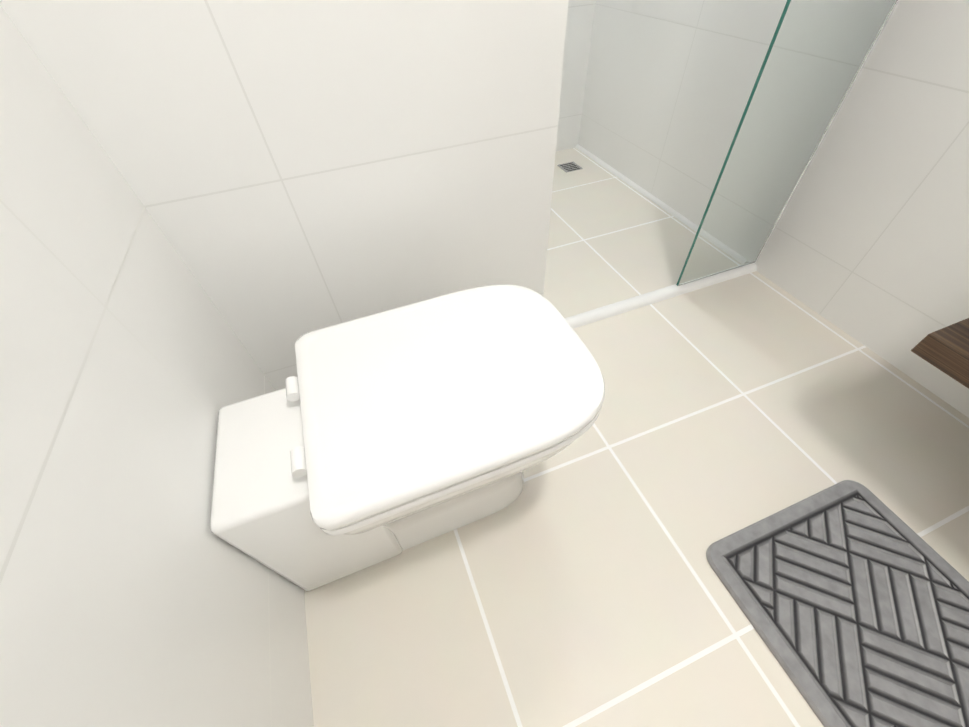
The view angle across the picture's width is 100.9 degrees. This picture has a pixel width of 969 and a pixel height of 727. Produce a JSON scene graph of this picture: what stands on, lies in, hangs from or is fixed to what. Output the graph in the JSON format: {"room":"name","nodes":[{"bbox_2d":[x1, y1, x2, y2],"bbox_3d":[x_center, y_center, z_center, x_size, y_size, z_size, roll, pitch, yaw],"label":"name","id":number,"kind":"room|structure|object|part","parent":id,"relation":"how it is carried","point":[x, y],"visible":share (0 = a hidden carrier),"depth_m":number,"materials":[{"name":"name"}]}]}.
{"room":"bathroom","nodes":[
{"label":"bathroom","id":0,"kind":"room"},
{"bbox_2d":[0,5,313,726],"bbox_3d":[-0.386,-0.062,-0.266,0.140,2.400,1.651,-18,50,-12],"label":"wall","id":1,"kind":"structure","parent":0,"point":[135,591],"depth_m":0.47,"materials":[{"name":"tile"}]},
{"bbox_2d":[0,0,567,390],"bbox_3d":[-0.563,-1.241,0.781,0.945,2.400,1.419,-18,50,-12],"label":"wall","id":2,"kind":"structure","parent":0,"point":[292,171],"depth_m":0.73,"materials":[{"name":"tile"}]},
{"bbox_2d":[556,0,595,150],"bbox_3d":[0.053,-1.969,1.384,0.885,2.400,0.140,-18,50,-12],"label":"wall","id":3,"kind":"structure","parent":0,"point":[579,22],"depth_m":2.03,"materials":[{"name":"tile"}]},
{"bbox_2d":[304,148,968,726],"bbox_3d":[-0.430,0.661,0.781,4.000,0.120,4.400,-18,50,-12],"label":"floor","id":4,"kind":"structure","parent":0,"point":[576,584],"depth_m":0.92,"materials":[{"name":"tile"}]},
{"bbox_2d":[210,388,573,590],"bbox_3d":[-0.130,0.186,0.848,0.642,0.378,0.378,-18,50,-12],"label":"toilet","id":5,"kind":"object","parent":4,"relation":"on","point":[260,509],"visible":0.4,"depth_m":0.68,"materials":[{"name":"white ceramic"}]},
{"bbox_2d":[320,409,600,535],"bbox_3d":[-0.063,0.029,0.714,0.495,0.018,0.396,-18,50,-12],"label":"seat","id":6,"kind":"object","parent":5,"relation":"on","point":[427,498],"visible":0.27,"depth_m":0.58,"materials":[{"name":"white plastic"}]},
{"bbox_2d":[285,284,604,530],"bbox_3d":[-0.075,0.019,0.696,0.518,0.030,0.396,-18,50,-12],"label":"lid","id":7,"kind":"object","parent":6,"relation":"on","point":[401,405],"visible":0.98,"depth_m":0.65,"materials":[{"name":"white plastic"}]},
{"bbox_2d":[557,162,582,172],"bbox_3d":[0.459,-1.058,2.156,0.100,0.004,0.100,-18,50,-12],"label":"drain","id":8,"kind":"object","parent":4,"relation":"on","point":[569,167],"visible":1,"depth_m":2.15,"materials":[{"name":"silver metal"}]},
{"bbox_2d":[564,144,756,328],"bbox_3d":[0.368,-0.679,1.816,0.884,0.022,1.323,-18,50,-12],"label":"sill","id":9,"kind":"structure","parent":4,"relation":"on","point":[617,308],"depth_m":1.43,"materials":[{"name":"white stone"}]},
{"bbox_2d":[676,0,898,285],"bbox_3d":[0.795,-1.112,0.571,0.348,2.372,0.014,-18,50,-12],"label":"glass","id":10,"kind":"object","parent":9,"relation":"on","point":[819,52],"depth_m":1.08,"materials":[{"name":"clear glass"}]},
{"bbox_3d":[0.795,-1.112,0.571,0.348,2.372,0.014,-18,50,-12],"label":"shower glass edge","id":11,"kind":"part","parent":10,"relation":"part of","materials":[{"name":"clear glass"}]},
{"bbox_2d":[706,480,968,726],"bbox_3d":[0.792,0.563,0.705,0.445,0.014,0.660,-18,50,-12],"label":"rug","id":12,"kind":"object","parent":4,"relation":"on","point":[850,598],"visible":1,"depth_m":0.78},
{"bbox_2d":[578,0,968,417],"bbox_3d":[1.066,-1.093,0.554,0.140,2.400,3.340,-18,50,-12],"label":"wall","id":13,"kind":"structure","parent":0,"point":[867,245],"depth_m":1.20,"materials":[{"name":"tile"}]},
{"bbox_2d":[911,318,968,388],"bbox_3d":[1.213,0.251,0.495,0.408,0.048,1.022,-18,50,-12],"label":"wood shelf","id":14,"kind":"object","parent":13,"relation":"attached to","point":[945,350],"visible":1,"depth_m":0.75,"materials":[{"name":"brown wood"}]}
]}

